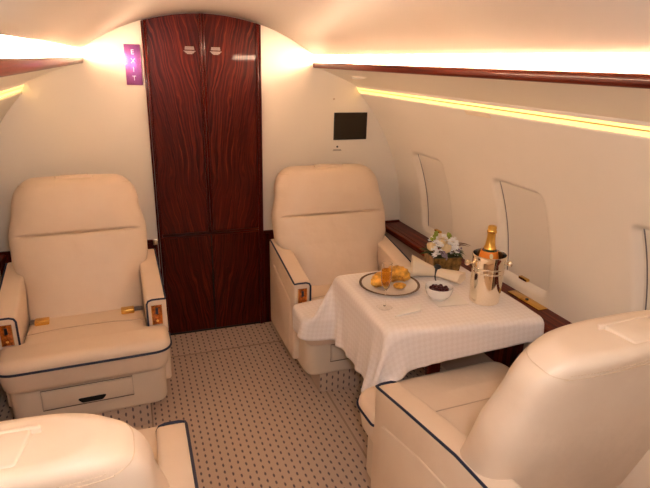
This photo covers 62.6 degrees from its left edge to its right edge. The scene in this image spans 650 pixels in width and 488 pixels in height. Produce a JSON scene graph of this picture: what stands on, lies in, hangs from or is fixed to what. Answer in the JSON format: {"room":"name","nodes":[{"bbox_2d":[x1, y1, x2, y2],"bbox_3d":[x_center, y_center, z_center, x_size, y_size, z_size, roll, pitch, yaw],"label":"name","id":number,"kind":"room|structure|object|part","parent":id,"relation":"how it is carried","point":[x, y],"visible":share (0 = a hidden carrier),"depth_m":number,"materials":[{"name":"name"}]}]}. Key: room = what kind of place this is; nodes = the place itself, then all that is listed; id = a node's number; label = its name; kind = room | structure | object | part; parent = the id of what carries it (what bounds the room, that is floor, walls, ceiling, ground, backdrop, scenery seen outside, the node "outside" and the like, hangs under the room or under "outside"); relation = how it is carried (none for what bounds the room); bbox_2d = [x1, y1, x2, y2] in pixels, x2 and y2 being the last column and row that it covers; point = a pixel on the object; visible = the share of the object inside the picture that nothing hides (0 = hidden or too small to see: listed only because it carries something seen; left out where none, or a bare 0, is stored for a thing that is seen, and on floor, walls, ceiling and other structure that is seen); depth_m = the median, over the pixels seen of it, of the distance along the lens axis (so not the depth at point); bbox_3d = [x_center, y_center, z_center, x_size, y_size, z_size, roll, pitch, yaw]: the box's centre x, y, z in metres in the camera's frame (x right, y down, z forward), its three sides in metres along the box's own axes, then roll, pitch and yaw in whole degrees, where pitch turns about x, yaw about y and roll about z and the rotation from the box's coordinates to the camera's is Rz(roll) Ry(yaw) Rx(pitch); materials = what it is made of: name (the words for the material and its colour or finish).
{"room":"aircraft cabin","nodes":[
{"label":"aircraft cabin","id":0,"kind":"room"},
{"bbox_2d":[0,92,21,122],"bbox_3d":[-0.967,0.317,0.870,0.343,0.852,4.200,-5,20,-19],"label":"wall","id":1,"kind":"structure","parent":0,"point":[6,102],"depth_m":2.49,"materials":[{"name":"beige plastic"}]},
{"bbox_2d":[0,272,3,400],"bbox_3d":[-1.056,1.017,1.082,0.030,0.585,4.200,-5,20,-19],"label":"baseboard","id":2,"kind":"structure","parent":1,"relation":"attached to","point":[1,388],"depth_m":2.68,"materials":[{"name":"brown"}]},
{"bbox_2d":[0,254,6,270],"bbox_3d":[-1.073,0.718,0.971,0.162,0.058,4.200,-5,20,-19],"label":"trim","id":3,"kind":"structure","parent":1,"relation":"attached to","point":[3,258],"depth_m":2.79,"materials":[{"name":"brown wood"}]},
{"bbox_2d":[0,39,82,97],"bbox_3d":[-0.664,-0.214,0.798,0.318,0.208,4.200,-5,20,-19],"label":"trim","id":4,"kind":"structure","parent":1,"relation":"attached to","point":[15,71],"depth_m":1.51,"materials":[{"name":"brown wood"}]},
{"bbox_2d":[0,85,23,93],"bbox_3d":[-0.790,-0.130,0.780,0.019,0.016,4.200,-5,20,-19],"label":"lamp","id":5,"kind":"object","parent":4,"relation":"on","point":[11,89],"depth_m":2.35,"materials":[{"name":"yellow"}]},
{"bbox_3d":[-0.678,-0.194,0.800,0.290,0.108,4.200,-5,20,-19],"label":"valance panel","id":6,"kind":"part","parent":4,"relation":"part of","materials":[{"name":"beige plastic"}]},
{"bbox_2d":[2,39,69,55],"bbox_3d":[-1.036,-0.724,1.998,0.032,0.036,1.500,-5,20,-19],"label":"lamp","id":7,"kind":"object","parent":4,"relation":"on","point":[11,47],"depth_m":1.54,"materials":[{"name":"beige"}]},
{"bbox_3d":[-0.527,-0.272,0.830,0.028,0.031,4.200,-5,20,-19],"label":"wood rail","id":8,"kind":"part","parent":4,"relation":"part of","materials":[{"name":"brown wood"}]},
{"bbox_2d":[0,13,399,284],"bbox_3d":[-0.667,-0.348,3.132,2.500,1.861,0.030,-5,20,-19],"label":"wall","id":9,"kind":"structure","parent":0,"point":[85,117],"depth_m":2.89,"materials":[{"name":"beige plastic"}]},
{"bbox_2d":[0,239,159,276],"bbox_3d":[-1.410,0.310,3.054,0.915,0.630,0.018,-5,20,-19],"label":"trim","id":10,"kind":"structure","parent":9,"relation":"attached to","point":[149,242],"depth_m":2.88,"materials":[{"name":"brown wood"}]},
{"bbox_2d":[123,44,142,84],"bbox_3d":[-0.996,-0.931,2.779,0.080,0.202,0.009,-5,20,-19],"label":"exit sign","id":11,"kind":"object","parent":9,"relation":"attached to","point":[132,56],"visible":1,"depth_m":2.77,"materials":[{"name":"purple"}]},
{"bbox_2d":[153,239,157,244],"bbox_3d":[-0.983,-0.013,3.097,0.028,0.034,0.020,-5,20,-19],"label":"hinge","id":12,"kind":"object","parent":9,"relation":"in","point":[155,241],"depth_m":3.09,"materials":[{"name":"silver metal"}]},
{"bbox_2d":[140,13,264,334],"bbox_3d":[-0.667,-0.334,3.105,0.624,1.852,0.026,-5,20,-19],"label":"door","id":13,"kind":"structure","parent":9,"relation":"in","point":[213,275],"depth_m":3.06,"materials":[{"name":"brown wood"}]},
{"bbox_2d":[185,46,195,53],"bbox_3d":[-0.719,-1.029,2.841,0.062,0.037,0.001,-5,20,-19],"label":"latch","id":14,"kind":"object","parent":13,"relation":"attached to","point":[187,52],"visible":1,"depth_m":2.84,"materials":[{"name":"silver metal"}]},
{"bbox_3d":[-0.675,-0.072,3.197,0.566,0.011,0.020,-5,20,-19],"label":"rail","id":15,"kind":"part","parent":13,"relation":"part of","materials":[{"name":"brown wood"}]},
{"bbox_3d":[-0.676,-0.059,3.202,0.566,0.011,0.020,-5,20,-19],"label":"rail","id":16,"kind":"part","parent":13,"relation":"part of","materials":[{"name":"brown wood"}]},
{"bbox_2d":[210,47,219,54],"bbox_3d":[-0.590,-1.041,2.886,0.062,0.037,0.001,-5,20,-19],"label":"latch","id":17,"kind":"object","parent":13,"relation":"attached to","point":[212,48],"visible":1,"depth_m":2.88,"materials":[{"name":"silver metal"}]},
{"bbox_2d":[263,219,399,321],"bbox_3d":[0.052,0.174,3.561,0.938,0.630,0.018,-5,20,-19],"label":"trim","id":18,"kind":"structure","parent":9,"relation":"attached to","point":[267,234],"depth_m":3.41,"materials":[{"name":"brown wood"}]},
{"bbox_3d":[0.051,0.182,3.567,0.938,0.612,0.010,-5,20,-19],"label":"wainscot panel","id":19,"kind":"part","parent":18,"relation":"part of","materials":[{"name":"brown wood"}]},
{"bbox_2d":[333,112,366,139],"bbox_3d":[0.157,-0.725,3.291,0.219,0.164,0.008,-5,20,-19],"label":"monitor","id":20,"kind":"object","parent":9,"relation":"attached to","point":[347,125],"visible":1,"depth_m":3.29,"materials":[{"name":"black plastic"}]},
{"bbox_2d":[0,321,445,487],"bbox_3d":[0.015,1.207,1.584,2.600,0.053,4.250,-5,20,-19],"label":"floor","id":21,"kind":"structure","parent":0,"point":[254,416],"depth_m":2.59,"materials":[{"name":"beige carpet"}]},
{"bbox_2d":[0,174,171,426],"bbox_3d":[-1.127,0.266,2.519,0.706,1.075,0.784,-6,20,-21],"label":"armchair","id":22,"kind":"object","parent":21,"relation":"on","point":[84,328],"visible":1,"depth_m":2.50,"materials":[{"name":"beige leather"}]},
{"bbox_3d":[-1.335,0.384,2.244,0.042,0.094,0.010,-6,20,-21],"label":"control panel","id":23,"kind":"part","parent":22,"relation":"part of","materials":[{"name":"orange wood"}]},
{"bbox_3d":[-1.334,0.385,2.241,0.048,0.098,0.004,-6,20,-21],"label":"panel frame","id":24,"kind":"part","parent":22,"relation":"part of","materials":[{"name":"gold metal"}]},
{"bbox_3d":[-1.430,0.403,2.497,0.090,0.514,0.499,-6,20,-21],"label":"armrest","id":25,"kind":"part","parent":22,"relation":"part of","materials":[{"name":"beige leather"}]},
{"bbox_3d":[-1.188,0.146,2.644,0.624,0.912,0.446,-6,20,-21],"label":"backrest","id":26,"kind":"part","parent":22,"relation":"part of","materials":[{"name":"beige leather"}]},
{"bbox_2d":[0,305,169,393],"bbox_3d":[-1.097,0.436,2.487,0.690,0.164,0.585,-6,20,-21],"label":"seat cushion","id":27,"kind":"object","parent":22,"relation":"on","point":[65,349],"depth_m":2.30,"materials":[{"name":"beige leather"}]},
{"bbox_3d":[-1.021,0.645,2.313,0.364,0.099,0.004,-6,20,-21],"label":"drawer frame","id":28,"kind":"part","parent":22,"relation":"part of","materials":[{"name":"brown leather"}]},
{"bbox_3d":[-1.024,0.643,2.319,0.355,0.085,0.021,-6,20,-21],"label":"drawer","id":29,"kind":"part","parent":22,"relation":"part of","materials":[{"name":"beige leather"}]},
{"bbox_3d":[-1.009,0.670,2.322,0.111,0.022,0.005,-6,20,-21],"label":"drawer handle","id":30,"kind":"part","parent":22,"relation":"part of","materials":[{"name":"black plastic"}]},
{"bbox_3d":[-0.867,0.343,2.713,0.090,0.514,0.499,-6,20,-21],"label":"armrest","id":31,"kind":"part","parent":22,"relation":"part of","materials":[{"name":"beige leather"}]},
{"bbox_3d":[-0.772,0.325,2.461,0.042,0.094,0.010,-6,20,-21],"label":"control panel","id":32,"kind":"part","parent":22,"relation":"part of","materials":[{"name":"orange wood"}]},
{"bbox_3d":[-0.771,0.326,2.458,0.048,0.098,0.004,-6,20,-21],"label":"panel frame","id":33,"kind":"part","parent":22,"relation":"part of","materials":[{"name":"gold metal"}]},
{"bbox_2d":[0,413,198,487],"bbox_3d":[-0.676,0.706,1.329,0.706,1.032,0.858,-5,20,-18],"label":"armchair","id":34,"kind":"object","parent":21,"relation":"on","point":[63,450],"visible":1,"depth_m":0.91,"materials":[{"name":"beige leather"}]},
{"bbox_2d":[138,426,157,463],"bbox_3d":[-0.721,0.787,1.486,0.690,0.164,0.585,-5,20,-18],"label":"seat cushion","id":35,"kind":"object","parent":34,"relation":"on","point":[149,433],"depth_m":1.73,"materials":[{"name":"beige leather"}]},
{"bbox_3d":[-0.362,0.813,1.375,0.090,0.515,0.660,-5,20,-18],"label":"armrest","id":36,"kind":"part","parent":34,"relation":"part of","materials":[{"name":"beige leather"}]},
{"bbox_2d":[269,164,410,391],"bbox_3d":[0.105,0.151,2.947,0.706,1.074,0.784,-5,20,-19],"label":"armchair","id":37,"kind":"object","parent":21,"relation":"on","point":[328,220],"visible":0.74,"depth_m":2.96,"materials":[{"name":"beige leather"}]},
{"bbox_3d":[-0.200,0.285,2.934,0.090,0.514,0.499,-5,20,-19],"label":"armrest","id":38,"kind":"part","parent":37,"relation":"part of","materials":[{"name":"beige leather"}]},
{"bbox_3d":[-0.114,0.267,2.678,0.042,0.094,0.010,-5,20,-19],"label":"control panel","id":39,"kind":"part","parent":37,"relation":"part of","materials":[{"name":"orange wood"}]},
{"bbox_2d":[304,284,334,345],"bbox_3d":[0.132,0.322,2.913,0.690,0.164,0.585,-5,20,-19],"label":"seat cushion","id":40,"kind":"object","parent":37,"relation":"on","point":[318,291],"depth_m":2.80,"materials":[{"name":"beige leather"}]},
{"bbox_3d":[0.049,0.031,3.074,0.678,0.912,0.446,-5,20,-19],"label":"backrest","id":41,"kind":"part","parent":37,"relation":"part of","materials":[{"name":"beige leather"}]},
{"bbox_3d":[0.197,0.529,2.743,0.355,0.085,0.021,-5,20,-19],"label":"drawer","id":42,"kind":"part","parent":37,"relation":"part of","materials":[{"name":"beige leather"}]},
{"bbox_3d":[0.370,0.232,3.131,0.090,0.514,0.499,-5,20,-19],"label":"armrest","id":43,"kind":"part","parent":37,"relation":"part of","materials":[{"name":"beige leather"}]},
{"bbox_2d":[356,310,649,487],"bbox_3d":[0.584,0.578,1.755,0.706,1.060,0.871,-6,20,-21],"label":"armchair","id":44,"kind":"object","parent":21,"relation":"on","point":[572,409],"visible":1,"depth_m":1.33,"materials":[{"name":"beige leather"}]},
{"bbox_2d":[358,361,508,441],"bbox_3d":[0.530,0.671,1.920,0.690,0.164,0.585,-6,20,-21],"label":"seat cushion","id":45,"kind":"object","parent":44,"relation":"on","point":[458,395],"depth_m":1.99,"materials":[{"name":"beige leather"}]},
{"bbox_3d":[0.331,0.750,1.611,0.090,0.515,0.660,-6,20,-21],"label":"armrest","id":46,"kind":"part","parent":44,"relation":"part of","materials":[{"name":"beige leather"}]},
{"bbox_3d":[0.684,0.478,1.468,0.690,0.659,0.355,-6,20,-21],"label":"backrest","id":47,"kind":"part","parent":44,"relation":"part of","materials":[{"name":"beige leather"}]},
{"bbox_3d":[0.894,0.691,1.827,0.090,0.515,0.660,-6,20,-21],"label":"armrest","id":48,"kind":"part","parent":44,"relation":"part of","materials":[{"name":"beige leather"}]},
{"bbox_2d":[0,0,649,72],"bbox_3d":[0.066,-0.457,0.990,1.675,0.247,4.200,-5,20,-19],"label":"ceiling","id":49,"kind":"structure","parent":0,"point":[322,27],"depth_m":1.55,"materials":[{"name":"white plastic"}]},
{"bbox_2d":[360,93,649,322],"bbox_3d":[1.083,0.122,1.582,0.371,0.859,4.204,-5,20,-19],"label":"wall","id":50,"kind":"structure","parent":0,"point":[593,185],"depth_m":2.15,"materials":[{"name":"beige plastic"}]},
{"bbox_2d":[351,76,365,79],"bbox_3d":[0.180,-0.873,2.801,0.052,0.022,0.192,-5,20,-19],"label":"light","id":51,"kind":"object","parent":50,"relation":"attached to","point":[352,77],"visible":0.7,"depth_m":2.81,"materials":[{"name":"white"}]},
{"bbox_2d":[418,154,451,235],"bbox_3d":[0.637,-0.280,3.104,0.125,0.465,0.288,-5,20,-19],"label":"window","id":52,"kind":"structure","parent":50,"relation":"in","point":[439,210],"depth_m":3.11,"materials":[{"name":"beige plastic"}]},
{"bbox_2d":[385,231,531,369],"bbox_3d":[1.118,0.815,1.836,0.030,0.585,4.200,-5,20,-19],"label":"ledge","id":53,"kind":"object","parent":50,"relation":"attached to","point":[482,357],"depth_m":2.94,"materials":[{"name":"brown"}]},
{"bbox_2d":[424,293,529,374],"bbox_3d":[0.492,0.403,2.421,0.704,0.356,0.649,-5,20,-19],"label":"folding table","id":54,"kind":"object","parent":50,"relation":"attached to","point":[507,356],"visible":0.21,"depth_m":2.42,"materials":[{"name":"brown wood"}]},
{"bbox_2d":[292,266,543,391],"bbox_3d":[0.349,0.405,2.441,0.842,0.415,0.824,-5,20,-19],"label":"tablecloth","id":55,"kind":"object","parent":54,"relation":"on","point":[382,346],"visible":0.7,"depth_m":2.16,"materials":[{"name":"white fabric"}]},
{"bbox_2d":[377,261,391,309],"bbox_3d":[0.248,0.169,2.180,0.064,0.195,0.064,-5,20,-19],"label":"champagne flute","id":56,"kind":"object","parent":55,"relation":"on","point":[386,273],"visible":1,"depth_m":2.16,"materials":[{"name":"clear glass"}]},
{"bbox_2d":[381,261,391,290],"bbox_3d":[0.249,0.134,2.168,0.043,0.121,0.043,-5,20,-19],"label":"champagne","id":57,"kind":"object","parent":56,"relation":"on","point":[386,273],"depth_m":2.15,"materials":[{"name":"orange liquid"}]},
{"bbox_2d":[359,272,419,295],"bbox_3d":[0.290,0.182,2.409,0.273,0.015,0.273,-5,20,-19],"label":"plate","id":58,"kind":"object","parent":55,"relation":"on","point":[412,285],"visible":0.71,"depth_m":2.38,"materials":[{"name":"white ceramic"}]},
{"bbox_2d":[371,272,381,287],"bbox_3d":[0.248,0.155,2.379,0.102,0.068,0.081,-5,20,-19],"label":"croissant","id":59,"kind":"object","parent":58,"relation":"on","point":[376,282],"visible":0.59,"depth_m":2.35,"materials":[{"name":"orange food"}]},
{"bbox_2d":[393,282,405,288],"bbox_3d":[0.329,0.183,2.369,0.053,0.021,0.058,8,20,19],"label":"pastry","id":60,"kind":"object","parent":58,"relation":"on","point":[398,285],"visible":1,"depth_m":2.35,"materials":[{"name":"orange food"}]},
{"bbox_2d":[391,265,409,281],"bbox_3d":[0.325,0.134,2.439,0.122,0.075,0.081,-5,20,-19],"label":"croissant","id":61,"kind":"object","parent":58,"relation":"on","point":[399,273],"visible":0.79,"depth_m":2.41,"materials":[{"name":"orange food"}]},
{"bbox_2d":[395,304,420,316],"bbox_3d":[0.350,0.273,2.172,0.048,0.007,0.171,17,25,39],"label":"folded napkin","id":62,"kind":"object","parent":55,"relation":"on","point":[416,307],"visible":1,"depth_m":2.17,"materials":[{"name":"white fabric"}]},
{"bbox_2d":[407,255,465,283],"bbox_3d":[0.509,0.122,2.502,0.286,0.097,0.122,9,20,22],"label":"rolled napkin","id":63,"kind":"object","parent":55,"relation":"on","point":[418,267],"visible":0.94,"depth_m":2.49,"materials":[{"name":"beige fabric"}]},
{"bbox_2d":[420,231,469,270],"bbox_3d":[0.594,0.030,2.630,0.254,0.183,0.200,-3,19,-12],"label":"flower box","id":64,"kind":"object","parent":55,"relation":"on","point":[450,259],"visible":1,"depth_m":2.59,"materials":[{"name":"brown wicker"}]},
{"bbox_3d":[0.579,0.084,2.642,0.148,0.073,0.124,-3,19,-12],"label":"planter","id":65,"kind":"part","parent":64,"relation":"part of","materials":[{"name":"brown wicker"}]},
{"bbox_2d":[428,294,468,306],"bbox_3d":[0.527,0.240,2.288,0.140,0.003,0.110,-3,19,-13],"label":"napkin","id":66,"kind":"object","parent":55,"relation":"on","point":[454,299],"visible":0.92,"depth_m":2.27,"materials":[{"name":"white fabric"}]},
{"bbox_2d":[425,281,453,300],"bbox_3d":[0.486,0.206,2.289,0.119,0.058,0.119,-5,20,-19],"label":"bowl","id":67,"kind":"object","parent":66,"relation":"on","point":[435,295],"visible":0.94,"depth_m":2.25,"materials":[{"name":"white ceramic"}]},
{"bbox_2d":[464,248,512,305],"bbox_3d":[0.684,0.141,2.263,0.158,0.214,0.144,19,25,41],"label":"ice bucket","id":68,"kind":"object","parent":55,"relation":"on","point":[487,275],"visible":0.96,"depth_m":2.22,"materials":[{"name":"silver metal"}]},
{"bbox_3d":[0.602,0.076,2.246,0.036,0.027,0.027,-5,20,-19],"label":"knob handle","id":69,"kind":"part","parent":68,"relation":"part of","materials":[{"name":"silver metal"}]},
{"bbox_2d":[479,225,498,258],"bbox_3d":[0.685,0.076,2.249,0.084,0.322,0.084,-5,20,-19],"label":"champagne bottle","id":70,"kind":"object","parent":68,"relation":"in","point":[489,251],"visible":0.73,"depth_m":2.20,"materials":[{"name":"gold glass"}]},
{"bbox_2d":[479,248,498,258],"bbox_3d":[0.684,0.122,2.265,0.084,0.224,0.084,-5,20,-19],"label":"label","id":71,"kind":"object","parent":70,"relation":"on","point":[489,253],"depth_m":2.21,"materials":[{"name":"orange paper"}]},
{"bbox_3d":[0.769,0.084,2.237,0.036,0.027,0.027,-5,20,-19],"label":"knob handle","id":72,"kind":"part","parent":68,"relation":"part of","materials":[{"name":"silver metal"}]},
{"bbox_2d":[464,110,490,117],"bbox_3d":[0.624,-0.533,2.194,0.016,0.018,0.170,-5,20,-19],"label":"air vent","id":73,"kind":"object","parent":50,"relation":"in","point":[466,112],"visible":1,"depth_m":2.19,"materials":[{"name":"beige plastic"}]},
{"bbox_2d":[385,221,571,333],"bbox_3d":[1.150,0.511,1.742,0.162,0.058,4.200,-5,20,-19],"label":"trim","id":74,"kind":"structure","parent":50,"relation":"attached to","point":[407,235],"depth_m":2.60,"materials":[{"name":"brown wood"}]},
{"bbox_3d":[0.922,0.255,2.444,0.052,0.005,0.210,-5,20,-19],"label":"latch plate","id":75,"kind":"part","parent":74,"relation":"part of","materials":[{"name":"gold metal"}]},
{"bbox_2d":[313,54,649,136],"bbox_3d":[0.787,-0.349,1.302,0.318,0.208,4.200,-5,20,-19],"label":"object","id":76,"kind":"structure","parent":50,"relation":"attached to","point":[619,102],"depth_m":1.66,"materials":[{"name":"brown wood"}]},
{"bbox_3d":[0.652,-0.382,1.239,0.028,0.031,4.200,-5,20,-19],"label":"wood rail","id":77,"kind":"part","parent":76,"relation":"part of","materials":[{"name":"brown wood"}]},
{"bbox_3d":[0.800,-0.331,1.313,0.290,0.108,4.200,-5,20,-19],"label":"valance panel","id":78,"kind":"part","parent":76,"relation":"part of","materials":[{"name":"beige plastic"}]},
{"bbox_2d":[322,54,649,70],"bbox_3d":[0.480,-0.633,1.845,0.032,0.036,2.850,-5,20,-19],"label":"lamp","id":79,"kind":"object","parent":76,"relation":"on","point":[621,62],"depth_m":1.57,"materials":[{"name":"beige"}]},
{"bbox_2d":[358,90,649,136],"bbox_3d":[0.919,-0.273,1.379,0.022,0.020,4.200,-5,20,-19],"label":"lamp","id":80,"kind":"object","parent":76,"relation":"on","point":[632,128],"depth_m":1.88,"materials":[{"name":"yellow"}]},
{"bbox_2d":[499,181,549,290],"bbox_3d":[0.896,-0.040,2.422,0.125,0.465,0.296,-5,20,-19],"label":"window","id":81,"kind":"structure","parent":50,"relation":"in","point":[528,243],"depth_m":2.42,"materials":[{"name":"beige plastic"}]},
{"bbox_3d":[0.933,0.163,2.507,0.020,0.013,0.056,-5,20,-19],"label":"shade pull","id":82,"kind":"part","parent":81,"relation":"part of","materials":[{"name":"gold metal"}]},
{"bbox_2d":[642,229,649,309],"bbox_3d":[1.153,0.198,1.746,0.125,0.465,0.296,-5,20,-19],"label":"window","id":83,"kind":"structure","parent":50,"relation":"in","point":[645,233],"depth_m":1.84,"materials":[{"name":"beige plastic"}]}
]}

